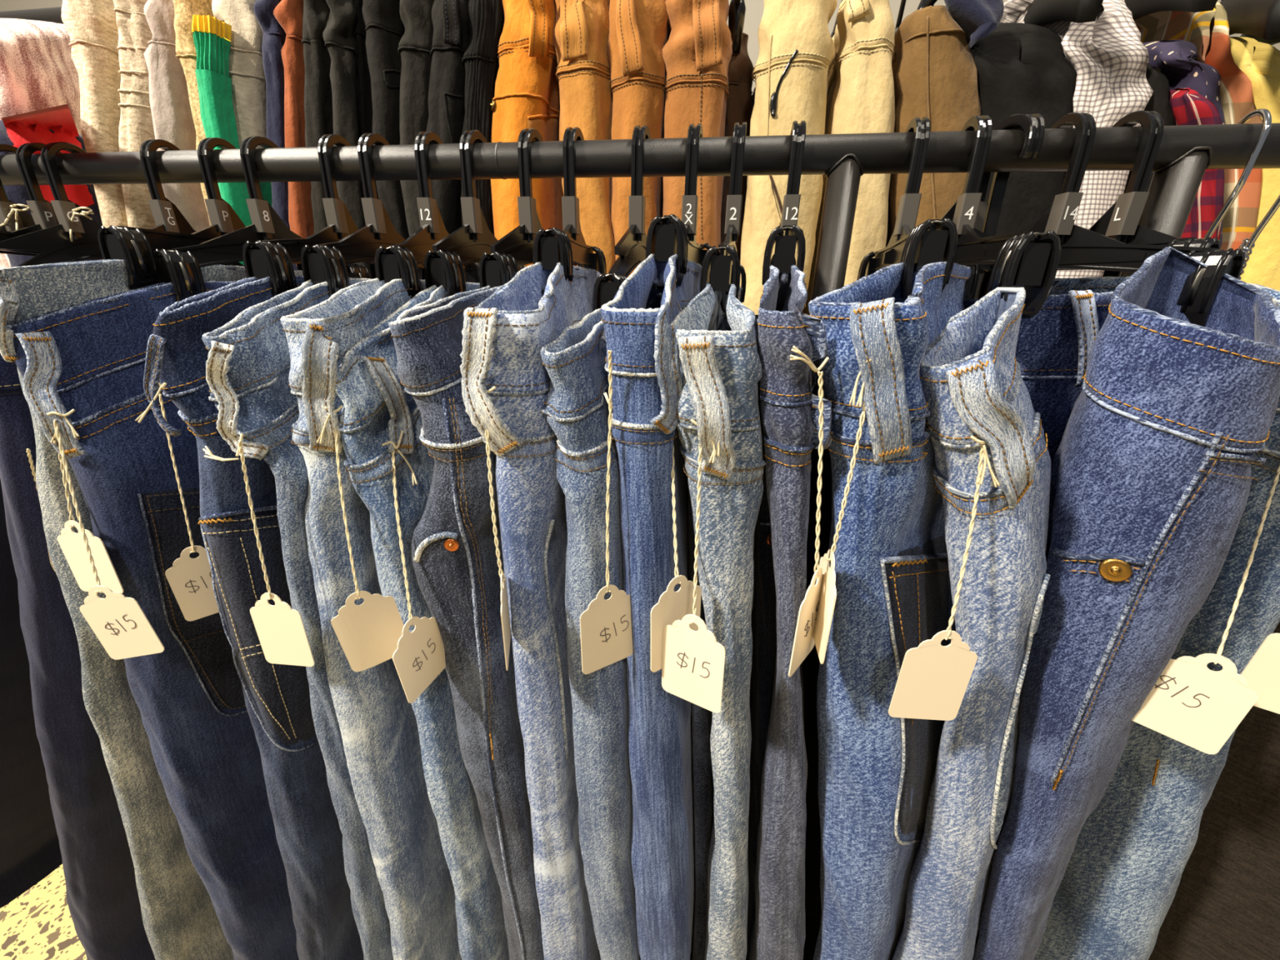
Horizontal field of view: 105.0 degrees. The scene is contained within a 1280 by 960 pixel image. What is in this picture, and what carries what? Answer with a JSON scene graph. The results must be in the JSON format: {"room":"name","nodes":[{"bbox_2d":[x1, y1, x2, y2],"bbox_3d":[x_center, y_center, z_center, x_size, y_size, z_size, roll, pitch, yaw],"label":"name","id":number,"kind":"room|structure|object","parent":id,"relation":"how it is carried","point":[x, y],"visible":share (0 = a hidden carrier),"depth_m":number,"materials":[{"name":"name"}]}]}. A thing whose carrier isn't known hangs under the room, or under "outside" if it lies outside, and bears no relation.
{"room":"second-hand shop","nodes":[
{"label":"second-hand shop","id":0,"kind":"room"},
{"bbox_2d":[0,863,87,959],"bbox_3d":[-0.035,1.169,0.370,7.000,0.050,5.000,4,20,8],"label":"floor","id":1,"kind":"structure","parent":0,"point":[37,924],"depth_m":0.98,"materials":[{"name":"stone"}]},
{"bbox_2d":[0,6,63,23],"bbox_3d":[-0.023,0.074,0.923,3.500,1.603,0.300,4,20,8],"label":"rail","id":2,"kind":"object","parent":1,"relation":"on","point":[53,15],"visible":0.02,"depth_m":0.78,"materials":[{"name":"black"}]},
{"bbox_2d":[0,17,81,268],"bbox_3d":[-0.939,-0.195,0.930,0.175,1.082,0.249,4,20,8],"label":"garment","id":3,"kind":"object","parent":2,"relation":"hanging from","point":[38,71],"visible":0.08,"depth_m":0.70,"materials":[{"name":"fabric"}]},
{"bbox_2d":[831,0,843,37],"bbox_3d":[0.257,-0.600,0.618,0.020,0.131,0.281,4,20,8],"label":"hanger","id":4,"kind":"object","parent":2,"relation":"hanging from","point":[835,24],"visible":0.07,"depth_m":0.66,"materials":[{"name":"black plastic"}]},
{"bbox_2d":[802,0,894,315],"bbox_3d":[0.263,-0.070,0.766,0.093,1.011,0.254,4,20,8],"label":"trousers","id":5,"kind":"object","parent":4,"relation":"hanging from","point":[860,95],"visible":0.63,"depth_m":0.53,"materials":[{"name":"beige fabric"}]},
{"bbox_2d":[894,0,937,34],"bbox_3d":[0.326,-0.579,0.613,0.020,0.162,0.281,4,20,8],"label":"hanger","id":6,"kind":"object","parent":2,"relation":"hanging from","point":[923,3],"visible":0.16,"depth_m":0.61,"materials":[{"name":"black plastic"}]},
{"bbox_2d":[885,4,981,247],"bbox_3d":[0.331,-0.050,0.763,0.115,0.980,0.252,4,20,8],"label":"trousers","id":7,"kind":"object","parent":6,"relation":"hanging from","point":[935,71],"visible":0.3,"depth_m":0.51,"materials":[{"name":"brown fabric"}]},
{"bbox_2d":[1023,0,1103,26],"bbox_3d":[0.454,-0.534,0.564,0.018,0.157,0.360,8,21,18],"label":"hanger","id":8,"kind":"object","parent":2,"relation":"hanging from","point":[1040,12],"visible":0.35,"depth_m":0.47,"materials":[{"name":"black"}]},
{"bbox_2d":[1000,0,1153,278],"bbox_3d":[0.476,-0.078,0.733,0.127,1.059,0.283,4,20,8],"label":"shirt","id":9,"kind":"object","parent":8,"relation":"hanging from","point":[1108,58],"visible":0.17,"depth_m":0.48,"materials":[{"name":"fabric"}]},
{"bbox_2d":[1124,0,1217,20],"bbox_3d":[0.541,-0.530,0.551,0.018,0.157,0.360,8,21,18],"label":"hanger","id":10,"kind":"object","parent":2,"relation":"hanging from","point":[1139,8],"visible":0.18,"depth_m":0.46,"materials":[{"name":"black"}]},
{"bbox_2d":[1142,40,1224,249],"bbox_3d":[0.565,-0.025,0.708,0.116,0.982,0.232,4,20,8],"label":"patterned shirt","id":11,"kind":"object","parent":10,"relation":"hanging from","point":[1174,59],"visible":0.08,"depth_m":0.47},
{"bbox_2d":[1133,1,1262,250],"bbox_3d":[0.595,-0.069,0.727,0.129,1.051,0.280,4,20,8],"label":"shirt","id":12,"kind":"object","parent":10,"relation":"hanging from","point":[1208,31],"visible":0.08,"depth_m":0.49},
{"bbox_2d":[1219,0,1279,39],"bbox_3d":[0.638,-0.505,0.543,0.018,0.157,0.360,12,23,27],"label":"hanger","id":13,"kind":"object","parent":2,"relation":"hanging from","point":[1257,18],"visible":0.3,"depth_m":0.45,"materials":[{"name":"black"}]},
{"bbox_2d":[1168,87,1224,239],"bbox_3d":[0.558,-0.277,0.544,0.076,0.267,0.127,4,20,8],"label":"shirt","id":14,"kind":"object","parent":13,"relation":"hanging from","point":[1188,107],"visible":0.24,"depth_m":0.48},
{"bbox_2d":[1229,36,1279,290],"bbox_3d":[0.656,-0.037,0.728,0.165,0.994,0.278,4,20,8],"label":"sweater","id":15,"kind":"object","parent":13,"relation":"hanging from","point":[1260,61],"visible":0.07,"depth_m":0.49,"materials":[{"name":"yellow fabric"}]},
{"bbox_3d":[-0.331,-0.657,0.699,0.020,0.104,0.281,4,20,8],"label":"hanger","id":16,"kind":"object","parent":2,"relation":"hanging from","visible":0},
{"bbox_2d":[322,0,373,279],"bbox_3d":[-0.365,-0.130,0.853,0.069,1.038,0.253,4,20,6],"label":"trousers","id":17,"kind":"object","parent":16,"relation":"hanging from","point":[340,37],"visible":0.15,"depth_m":0.60,"materials":[{"name":"fabric"}]},
{"bbox_3d":[-0.273,-0.654,0.690,0.020,0.101,0.281,4,20,8],"label":"hanger","id":18,"kind":"object","parent":2,"relation":"hanging from","visible":0},
{"bbox_2d":[362,0,409,239],"bbox_3d":[-0.305,-0.127,0.844,0.078,1.041,0.254,4,20,8],"label":"trousers","id":19,"kind":"object","parent":18,"relation":"hanging from","point":[384,27],"visible":0.16,"depth_m":0.59,"materials":[{"name":"black fabric"}]},
{"bbox_3d":[-0.524,-0.680,0.724,0.020,0.087,0.281,4,20,8],"label":"hanger","id":20,"kind":"object","parent":2,"relation":"hanging from","visible":0},
{"bbox_2d":[191,14,271,265],"bbox_3d":[-0.534,-0.106,0.765,0.070,0.947,0.071,4,20,8],"label":"garment","id":21,"kind":"object","parent":20,"relation":"hanging from","point":[211,36],"visible":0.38,"depth_m":0.60,"materials":[{"name":"green fabric"}]},
{"bbox_3d":[-0.416,-0.666,0.710,0.020,0.099,0.281,4,20,8],"label":"hanger","id":22,"kind":"object","parent":2,"relation":"hanging from","visible":0},
{"bbox_2d":[253,0,297,270],"bbox_3d":[-0.457,-0.139,0.866,0.080,1.042,0.254,4,20,8],"label":"trousers","id":23,"kind":"object","parent":22,"relation":"hanging from","point":[274,35],"visible":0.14,"depth_m":0.61,"materials":[{"name":"blue fabric"}]},
{"bbox_3d":[-0.387,-0.663,0.706,0.020,0.101,0.281,4,20,8],"label":"hanger","id":24,"kind":"object","parent":2,"relation":"hanging from","visible":0},
{"bbox_2d":[273,0,314,266],"bbox_3d":[-0.427,-0.136,0.863,0.077,1.041,0.251,4,20,8],"label":"trousers","id":25,"kind":"object","parent":24,"relation":"hanging from","point":[288,13],"visible":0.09,"depth_m":0.61,"materials":[{"name":"orange fabric"}]},
{"bbox_3d":[-0.354,-0.659,0.702,0.020,0.103,0.281,4,20,8],"label":"hanger","id":26,"kind":"object","parent":2,"relation":"hanging from","visible":0},
{"bbox_2d":[301,0,333,233],"bbox_3d":[-0.400,-0.133,0.859,0.084,1.039,0.251,4,20,7],"label":"trousers","id":27,"kind":"object","parent":26,"relation":"hanging from","point":[318,109],"visible":0.18,"depth_m":0.61,"materials":[{"name":"fabric"}]},
{"bbox_3d":[-0.224,-0.655,0.681,0.020,0.092,0.281,4,20,8],"label":"hanger","id":28,"kind":"object","parent":2,"relation":"hanging from","visible":0},
{"bbox_2d":[397,0,434,235],"bbox_3d":[-0.259,-0.128,0.837,0.074,1.050,0.252,4,20,8],"label":"trousers","id":29,"kind":"object","parent":28,"relation":"hanging from","point":[415,46],"visible":0.12,"depth_m":0.59,"materials":[{"name":"fabric"}]},
{"bbox_3d":[-0.183,-0.650,0.675,0.020,0.094,0.281,4,20,8],"label":"hanger","id":30,"kind":"object","parent":2,"relation":"hanging from","visible":0},
{"bbox_2d":[426,0,470,234],"bbox_3d":[-0.221,-0.122,0.827,0.101,1.048,0.261,4,20,8],"label":"trousers","id":31,"kind":"object","parent":30,"relation":"hanging from","point":[450,18],"visible":0.21,"depth_m":0.58,"materials":[{"name":"black fabric"}]},
{"bbox_3d":[-0.151,-0.638,0.674,0.020,0.114,0.281,4,20,8],"label":"hanger","id":32,"kind":"object","parent":2,"relation":"hanging from","visible":0},
{"bbox_2d":[461,0,504,235],"bbox_3d":[-0.188,-0.112,0.830,0.083,1.028,0.253,4,20,8],"label":"trousers","id":33,"kind":"object","parent":32,"relation":"hanging from","point":[480,60],"visible":0.15,"depth_m":0.57,"materials":[{"name":"black fabric"}]},
{"bbox_3d":[-0.101,-0.636,0.666,0.020,0.110,0.281,4,20,8],"label":"hanger","id":34,"kind":"object","parent":2,"relation":"hanging from","visible":0},
{"bbox_2d":[489,0,577,266],"bbox_3d":[-0.134,-0.108,0.818,0.096,1.032,0.261,4,20,8],"label":"trousers","id":35,"kind":"object","parent":34,"relation":"hanging from","point":[527,95],"visible":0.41,"depth_m":0.58,"materials":[{"name":"orange fabric"}]},
{"bbox_3d":[-0.043,-0.631,0.658,0.020,0.113,0.281,4,20,8],"label":"hanger","id":36,"kind":"object","parent":2,"relation":"hanging from","visible":0},
{"bbox_2d":[554,0,615,273],"bbox_3d":[-0.058,-0.101,0.807,0.081,1.029,0.262,4,20,8],"label":"trousers","id":37,"kind":"object","parent":36,"relation":"hanging from","point":[581,29],"visible":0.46,"depth_m":0.56,"materials":[{"name":"fabric"}]},
{"bbox_3d":[0.028,-0.626,0.648,0.020,0.112,0.281,4,20,8],"label":"hanger","id":38,"kind":"object","parent":2,"relation":"hanging from","visible":0},
{"bbox_2d":[606,0,671,275],"bbox_3d":[0.003,-0.097,0.796,0.077,1.031,0.266,4,20,8],"label":"trousers","id":39,"kind":"object","parent":38,"relation":"hanging from","point":[639,30],"visible":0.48,"depth_m":0.55,"materials":[{"name":"fabric"}]},
{"bbox_3d":[0.088,-0.620,0.640,0.020,0.115,0.281,4,20,8],"label":"hanger","id":40,"kind":"object","parent":2,"relation":"hanging from","visible":0},
{"bbox_2d":[661,0,733,253],"bbox_3d":[0.072,-0.090,0.787,0.087,1.028,0.265,4,20,8],"label":"trousers","id":41,"kind":"object","parent":40,"relation":"hanging from","point":[697,53],"visible":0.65,"depth_m":0.54,"materials":[{"name":"fabric"}]},
{"bbox_3d":[-0.608,-0.685,0.736,0.020,0.088,0.281,4,20,8],"label":"hanger","id":42,"kind":"object","parent":2,"relation":"hanging from","visible":0},
{"bbox_2d":[112,0,156,229],"bbox_3d":[-0.671,-0.161,0.896,0.136,1.053,0.252,4,20,8],"label":"joggers","id":43,"kind":"object","parent":42,"relation":"hanging from","point":[135,124],"visible":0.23,"depth_m":0.65,"materials":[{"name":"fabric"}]},
{"bbox_3d":[-0.558,-0.683,0.728,0.020,0.085,0.281,4,20,8],"label":"hanger","id":44,"kind":"object","parent":2,"relation":"hanging from","visible":0},
{"bbox_2d":[143,0,209,231],"bbox_3d":[-0.609,-0.158,0.887,0.106,1.057,0.252,4,20,8],"label":"joggers","id":45,"kind":"object","parent":44,"relation":"hanging from","point":[173,122],"visible":0.14,"depth_m":0.64,"materials":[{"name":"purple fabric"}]},
{"bbox_3d":[-0.467,-0.671,0.717,0.020,0.096,0.281,4,20,8],"label":"hanger","id":46,"kind":"object","parent":2,"relation":"hanging from","visible":0},
{"bbox_2d":[212,0,266,148],"bbox_3d":[-0.508,-0.145,0.874,0.108,1.046,0.253,4,20,8],"label":"joggers","id":47,"kind":"object","parent":46,"relation":"hanging from","point":[246,72],"visible":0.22,"depth_m":0.61,"materials":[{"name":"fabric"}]},
{"bbox_2d":[0,123,1279,315],"bbox_3d":[-0.419,0.318,0.665,2.530,1.306,0.240,4,20,8],"label":"rail","id":48,"kind":"object","parent":1,"relation":"on","point":[1184,153],"visible":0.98,"depth_m":0.37,"materials":[{"name":"black"}]},
{"bbox_2d":[0,479,62,908],"bbox_3d":[-0.690,0.184,0.618,0.334,0.729,0.285,4,20,8],"label":"trousers","id":49,"kind":"object","parent":48,"relation":"on","point":[30,850],"visible":0.03,"depth_m":0.59,"materials":[{"name":"fabric"}]},
{"bbox_2d":[0,142,102,266],"bbox_3d":[-0.538,-0.223,0.478,0.025,0.183,0.190,9,22,21],"label":"hanger","id":50,"kind":"object","parent":48,"relation":"hanging from","point":[56,245],"visible":0.4,"depth_m":0.46,"materials":[{"name":"black plastic"}]},
{"bbox_2d":[0,353,155,959],"bbox_3d":[-0.574,0.323,0.648,0.300,1.042,0.306,4,20,8],"label":"trousers","id":51,"kind":"object","parent":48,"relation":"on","point":[103,900],"visible":0.22,"depth_m":0.48,"materials":[{"name":"blue fabric"}]},
{"bbox_2d":[97,137,302,289],"bbox_3d":[-0.373,-0.237,0.444,0.025,0.126,0.199,5,21,9],"label":"hanger","id":52,"kind":"object","parent":48,"relation":"hanging from","point":[136,246],"visible":0.52,"depth_m":0.39,"materials":[{"name":"black plastic"}]},
{"bbox_2d":[0,259,302,959],"bbox_3d":[-0.476,0.312,0.628,0.201,1.081,0.295,4,20,8],"label":"jeans","id":53,"kind":"object","parent":52,"relation":"hanging from","point":[180,921],"visible":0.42,"depth_m":0.45,"materials":[{"name":"grey fabric"}]},
{"bbox_2d":[142,275,364,959],"bbox_3d":[-0.312,0.330,0.600,0.110,1.072,0.298,4,20,8],"label":"jeans","id":54,"kind":"object","parent":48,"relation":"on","point":[309,837],"visible":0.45,"depth_m":0.38,"materials":[{"name":"fabric"}]},
{"bbox_2d":[135,382,219,621],"bbox_3d":[-0.322,0.025,0.344,0.040,0.190,0.051,-16,26,-38],"label":"price tag","id":55,"kind":"object","parent":54,"relation":"hanging from","point":[189,580],"visible":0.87,"depth_m":0.38,"materials":[{"name":"beige"}]},
{"bbox_2d":[152,136,371,302],"bbox_3d":[-0.333,-0.228,0.442,0.025,0.140,0.176,10,22,22],"label":"hanger","id":56,"kind":"object","parent":48,"relation":"hanging from","point":[180,267],"visible":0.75,"depth_m":0.41,"materials":[{"name":"black plastic"}]},
{"bbox_2d":[5,280,298,959],"bbox_3d":[-0.383,0.326,0.615,0.099,1.067,0.292,9,22,21],"label":"jeans","id":57,"kind":"object","parent":56,"relation":"hanging from","point":[88,357],"visible":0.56,"depth_m":0.40,"materials":[{"name":"fabric"}]},
{"bbox_2d":[57,453,124,593],"bbox_3d":[-0.410,0.023,0.358,0.040,0.133,0.013,4,20,8],"label":"price tag","id":58,"kind":"object","parent":57,"relation":"hanging from","point":[72,544],"visible":0.95,"depth_m":0.36,"materials":[{"name":"beige"}]},
{"bbox_2d":[47,408,164,659],"bbox_3d":[-0.374,0.042,0.346,0.050,0.179,0.036,-1,20,-7],"label":"price tag","id":59,"kind":"object","parent":57,"relation":"hanging from","point":[119,623],"visible":1,"depth_m":0.35,"materials":[{"name":"beige"}]},
{"bbox_2d":[242,133,420,297],"bbox_3d":[-0.260,-0.225,0.429,0.025,0.135,0.196,4,20,7],"label":"hanger","id":60,"kind":"object","parent":48,"relation":"hanging from","point":[273,259],"visible":0.59,"depth_m":0.39,"materials":[{"name":"black plastic"}]},
{"bbox_2d":[300,133,425,297],"bbox_3d":[-0.224,-0.222,0.425,0.025,0.136,0.165,5,21,10],"label":"hanger","id":61,"kind":"object","parent":48,"relation":"hanging from","point":[325,262],"visible":0.54,"depth_m":0.40,"materials":[{"name":"black plastic"}]},
{"bbox_2d":[280,278,462,959],"bbox_3d":[-0.204,0.339,0.586,0.086,1.070,0.292,4,20,8],"label":"jeans","id":62,"kind":"object","parent":61,"relation":"hanging from","point":[377,722],"visible":0.45,"depth_m":0.39,"materials":[{"name":"fabric"}]},
{"bbox_2d":[316,404,404,671],"bbox_3d":[-0.183,0.044,0.316,0.034,0.184,0.031,4,20,8],"label":"price tag","id":63,"kind":"object","parent":62,"relation":"attached to","point":[369,633],"visible":0.98,"depth_m":0.33,"materials":[{"name":"beige"}]},
{"bbox_2d":[374,131,479,298],"bbox_3d":[-0.174,-0.218,0.419,0.025,0.136,0.158,3,20,5],"label":"hanger","id":64,"kind":"object","parent":48,"relation":"hanging from","point":[401,260],"visible":0.67,"depth_m":0.39,"materials":[{"name":"black plastic"}]},
{"bbox_2d":[334,282,509,959],"bbox_3d":[-0.141,0.343,0.579,0.065,1.070,0.288,6,21,13],"label":"jeans","id":65,"kind":"object","parent":64,"relation":"hanging from","point":[376,408],"visible":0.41,"depth_m":0.34,"materials":[{"name":"fabric"}]},
{"bbox_2d":[382,430,445,703],"bbox_3d":[-0.155,0.061,0.323,0.025,0.179,0.056,4,20,8],"label":"price tag","id":66,"kind":"object","parent":65,"relation":"attached to","point":[419,657],"visible":1,"depth_m":0.33,"materials":[{"name":"beige"}]},
{"bbox_2d":[423,129,525,297],"bbox_3d":[-0.137,-0.216,0.415,0.025,0.136,0.124,7,21,15],"label":"hanger","id":67,"kind":"object","parent":48,"relation":"hanging from","point":[444,266],"visible":0.59,"depth_m":0.39,"materials":[{"name":"black plastic"}]},
{"bbox_2d":[479,128,542,288],"bbox_3d":[-0.089,-0.211,0.408,0.025,0.138,0.130,8,21,17],"label":"hanger","id":68,"kind":"object","parent":48,"relation":"hanging from","point":[514,250],"visible":0.55,"depth_m":0.38,"materials":[{"name":"black plastic"}]},
{"bbox_2d":[388,284,544,959],"bbox_3d":[-0.101,0.346,0.574,0.075,1.069,0.288,5,21,11],"label":"jeans","id":69,"kind":"object","parent":68,"relation":"hanging from","point":[454,557],"visible":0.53,"depth_m":0.34,"materials":[{"name":"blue fabric"}]},
{"bbox_2d":[533,127,606,294],"bbox_3d":[-0.053,-0.215,0.400,0.025,0.123,0.147,4,20,7],"label":"hanger","id":70,"kind":"object","parent":48,"relation":"hanging from","point":[551,246],"visible":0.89,"depth_m":0.38,"materials":[{"name":"black plastic"}]},
{"bbox_2d":[459,262,611,959],"bbox_3d":[-0.060,0.344,0.563,0.062,1.084,0.292,4,20,8],"label":"jeans","id":71,"kind":"object","parent":70,"relation":"hanging from","point":[504,336],"visible":0.66,"depth_m":0.33,"materials":[{"name":"fabric"}]},
{"bbox_2d":[592,124,650,311],"bbox_3d":[-0.001,-0.198,0.396,0.025,0.152,0.160,6,21,13],"label":"hanger","id":72,"kind":"object","parent":48,"relation":"hanging from","point":[630,249],"visible":0.47,"depth_m":0.37,"materials":[{"name":"black plastic"}]},
{"bbox_2d":[540,308,640,959],"bbox_3d":[-0.003,0.360,0.562,0.068,1.055,0.288,6,21,13],"label":"jeans","id":73,"kind":"object","parent":72,"relation":"hanging from","point":[576,410],"visible":0.46,"depth_m":0.33,"materials":[{"name":"fabric"}]},
{"bbox_2d":[645,123,711,289],"bbox_3d":[0.039,-0.210,0.383,0.025,0.118,0.184,6,21,13],"label":"hanger","id":74,"kind":"object","parent":48,"relation":"hanging from","point":[668,236],"visible":0.77,"depth_m":0.33,"materials":[{"name":"black plastic"}]},
{"bbox_2d":[600,253,702,959],"bbox_3d":[0.039,0.348,0.550,0.082,1.088,0.289,6,21,13],"label":"jeans","id":75,"kind":"object","parent":74,"relation":"hanging from","point":[640,335],"visible":0.73,"depth_m":0.32,"materials":[{"name":"blue fabric"}]},
{"bbox_2d":[579,350,632,674],"bbox_3d":[-0.017,0.028,0.286,0.015,0.201,0.038,19,27,40],"label":"price tag","id":76,"kind":"object","parent":75,"relation":"hanging from","point":[606,627],"visible":1,"depth_m":0.31,"materials":[{"name":"beige"}]},
{"bbox_2d":[699,122,746,318],"bbox_3d":[0.072,-0.199,0.382,0.025,0.135,0.183,6,21,12],"label":"hanger","id":77,"kind":"object","parent":48,"relation":"hanging from","point":[725,269],"visible":0.89,"depth_m":0.35,"materials":[{"name":"black plastic"}]},
{"bbox_2d":[688,485,714,959],"bbox_3d":[0.057,0.378,0.532,0.060,1.045,0.128,4,20,8],"label":"jeans","id":78,"kind":"object","parent":77,"relation":"hanging from","point":[702,717],"visible":0.26,"depth_m":0.44,"materials":[{"name":"grey fabric"}]},
{"bbox_2d":[670,282,765,959],"bbox_3d":[0.078,0.360,0.543,0.094,1.071,0.298,6,21,12],"label":"jeans","id":79,"kind":"object","parent":77,"relation":"hanging from","point":[721,366],"visible":0.98,"depth_m":0.29,"materials":[{"name":"fabric"}]},
{"bbox_2d":[662,418,725,712],"bbox_3d":[0.037,0.049,0.272,0.039,0.170,0.027,13,23,29],"label":"price tag","id":80,"kind":"object","parent":79,"relation":"hanging from","point":[693,662],"visible":1,"depth_m":0.28,"materials":[{"name":"beige"}]},
{"bbox_2d":[761,120,806,299],"bbox_3d":[0.113,-0.202,0.373,0.025,0.124,0.184,6,21,13],"label":"hanger","id":81,"kind":"object","parent":48,"relation":"hanging from","point":[786,235],"visible":0.81,"depth_m":0.31,"materials":[{"name":"black plastic"}]},
{"bbox_2d":[746,314,776,959],"bbox_3d":[0.101,0.379,0.525,0.067,1.050,0.128,4,20,8],"label":"jeans","id":82,"kind":"object","parent":81,"relation":"hanging from","point":[763,615],"visible":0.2,"depth_m":0.39,"materials":[{"name":"fabric"}]},
{"bbox_2d":[748,263,832,959],"bbox_3d":[0.126,0.357,0.538,0.097,1.082,0.291,6,21,13],"label":"jeans","id":83,"kind":"object","parent":81,"relation":"hanging from","point":[790,413],"visible":0.94,"depth_m":0.29,"materials":[{"name":"fabric"}]},
{"bbox_2d":[788,345,829,676],"bbox_3d":[0.092,0.021,0.259,0.038,0.176,0.029,-10,23,-28],"label":"price tag","id":84,"kind":"object","parent":83,"relation":"attached to","point":[803,642],"visible":1,"depth_m":0.26,"materials":[{"name":"beige"}]},
{"bbox_2d":[857,116,958,301],"bbox_3d":[0.194,-0.196,0.360,0.025,0.123,0.212,7,21,14],"label":"hanger","id":85,"kind":"object","parent":48,"relation":"hanging from","point":[932,241],"visible":0.85,"depth_m":0.34,"materials":[{"name":"black plastic"}]},
{"bbox_2d":[801,359,831,959],"bbox_3d":[0.202,0.360,0.585,0.195,1.048,0.135,4,20,8],"label":"trousers","id":86,"kind":"object","parent":85,"relation":"hanging from","point":[811,664],"visible":0.03,"depth_m":0.49,"materials":[{"name":"black fabric"}]},
{"bbox_2d":[808,261,971,959],"bbox_3d":[0.180,0.389,0.455,0.207,1.084,0.112,-15,26,-37],"label":"jeans","id":87,"kind":"object","parent":85,"relation":"hanging from","point":[877,769],"visible":0.78,"depth_m":0.30,"materials":[{"name":"fabric"}]},
{"bbox_2d":[952,115,1061,318],"bbox_3d":[0.232,-0.189,0.355,0.025,0.130,0.228,5,21,9],"label":"hanger","id":88,"kind":"object","parent":48,"relation":"hanging from","point":[1030,260],"visible":0.55,"depth_m":0.28,"materials":[{"name":"black plastic"}]},
{"bbox_2d":[892,287,1050,959],"bbox_3d":[0.207,0.407,0.426,0.156,1.070,0.076,2,20,2],"label":"jeans","id":89,"kind":"object","parent":88,"relation":"hanging from","point":[972,383],"visible":1,"depth_m":0.28,"materials":[{"name":"fabric"}]},
{"bbox_2d":[888,435,1000,720],"bbox_3d":[0.162,0.055,0.260,0.040,0.168,0.023,0,20,-4],"label":"price tag","id":90,"kind":"object","parent":89,"relation":"hanging from","point":[933,680],"visible":1,"depth_m":0.27,"materials":[{"name":"beige"}]},
{"bbox_2d":[979,112,1244,326],"bbox_3d":[0.297,-0.183,0.349,0.026,0.134,0.196,-7,22,-22],"label":"hanger","id":91,"kind":"object","parent":48,"relation":"hanging from","point":[1082,248],"visible":0.62,"depth_m":0.32,"materials":[{"name":"black plastic"}]},
{"bbox_2d":[963,289,1113,466],"bbox_3d":[0.270,0.367,0.538,0.141,1.070,0.159,12,23,26],"label":"jeans","id":92,"kind":"object","parent":91,"relation":"hanging from","point":[1054,346],"visible":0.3,"depth_m":0.30,"materials":[{"name":"fabric"}]},
{"bbox_2d":[972,246,1279,959],"bbox_3d":[0.289,0.394,0.431,0.125,1.095,0.091,-17,27,-40],"label":"jeans","id":93,"kind":"object","parent":91,"relation":"hanging from","point":[1151,477],"visible":0.97,"depth_m":0.27,"materials":[{"name":"fabric"}]},
{"bbox_2d":[1024,110,1220,288],"bbox_3d":[0.334,-0.185,0.344,0.027,0.124,0.118,-8,22,-24],"label":"hanger","id":94,"kind":"object","parent":48,"relation":"hanging from","point":[1120,222],"visible":0.3,"depth_m":0.33,"materials":[{"name":"black plastic"}]},
{"bbox_2d":[1033,276,1279,959],"bbox_3d":[0.382,0.376,0.504,0.117,1.082,0.210,-4,21,-14],"label":"jeans","id":95,"kind":"object","parent":94,"relation":"hanging from","point":[1118,886],"visible":0.21,"depth_m":0.37,"materials":[{"name":"fabric"}]},
{"bbox_2d":[1132,462,1279,754],"bbox_3d":[0.329,0.070,0.287,0.040,0.157,0.070,12,23,28],"label":"price tag","id":96,"kind":"object","parent":95,"relation":"attached to","point":[1197,706],"visible":1,"depth_m":0.28,"materials":[{"name":"beige"}]},
{"bbox_2d":[1238,195,1279,279],"bbox_3d":[0.424,-0.166,0.342,0.007,0.152,0.210,10,22,21],"label":"wire hanger","id":97,"kind":"object","parent":48,"relation":"hanging from","point":[1247,244],"visible":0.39,"depth_m":0.34,"materials":[{"name":"silver metal"}]},
{"bbox_2d":[1148,621,1279,959],"bbox_3d":[0.517,0.384,0.521,0.252,1.061,0.158,20,27,41],"label":"trousers","id":98,"kind":"object","parent":97,"relation":"hanging from","point":[1225,904],"visible":0.14,"depth_m":0.42,"materials":[{"name":"fabric"}]},
{"bbox_2d":[0,103,102,267],"bbox_3d":[-0.712,-0.014,0.687,0.132,0.921,0.567,-16,26,-39],"label":"garment","id":99,"kind":"object","parent":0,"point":[56,123],"visible":0.14,"depth_m":0.68,"materials":[{"name":"red fabric"}]},
{"bbox_2d":[61,0,128,227],"bbox_3d":[-0.731,-0.168,0.904,0.110,1.058,0.251,4,20,8],"label":"joggers","id":100,"kind":"object","parent":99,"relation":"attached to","point":[91,27],"visible":0.16,"depth_m":0.65,"materials":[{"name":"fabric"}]},
{"bbox_2d":[201,277,393,959],"bbox_3d":[-0.248,0.335,0.592,0.079,1.071,0.296,4,20,8],"label":"jeans","id":101,"kind":"object","parent":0,"point":[248,362],"visible":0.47,"depth_m":0.33,"materials":[{"name":"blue fabric"}]},
{"bbox_2d":[202,433,315,666],"bbox_3d":[-0.251,0.054,0.326,0.038,0.171,0.014,-3,21,-12],"label":"price tag","id":102,"kind":"object","parent":101,"relation":"hanging from","point":[280,629],"visible":1,"depth_m":0.34,"materials":[{"name":"beige"}]},
{"bbox_2d":[720,32,753,262],"bbox_3d":[0.123,-0.081,0.815,0.042,0.994,0.181,4,20,8],"label":"trousers","id":103,"kind":"object","parent":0,"point":[739,109],"visible":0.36,"depth_m":0.59,"materials":[{"name":"brown fabric"}]},
{"bbox_2d":[969,22,1076,299],"bbox_3d":[0.423,-0.067,0.756,0.183,1.020,0.280,4,20,8],"label":"jacket","id":104,"kind":"object","parent":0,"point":[1024,68],"visible":0.16,"depth_m":0.50,"materials":[{"name":"black fabric"}]},
{"bbox_3d":[0.187,-0.607,0.627,0.020,0.126,0.281,4,20,8],"label":"hanger","id":105,"kind":"object","parent":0,"visible":0},
{"bbox_2d":[739,0,837,315],"bbox_3d":[0.178,-0.078,0.778,0.096,1.016,0.254,4,20,8],"label":"trousers","id":106,"kind":"object","parent":105,"relation":"hanging from","point":[797,53],"visible":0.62,"depth_m":0.54,"materials":[{"name":"beige fabric"}]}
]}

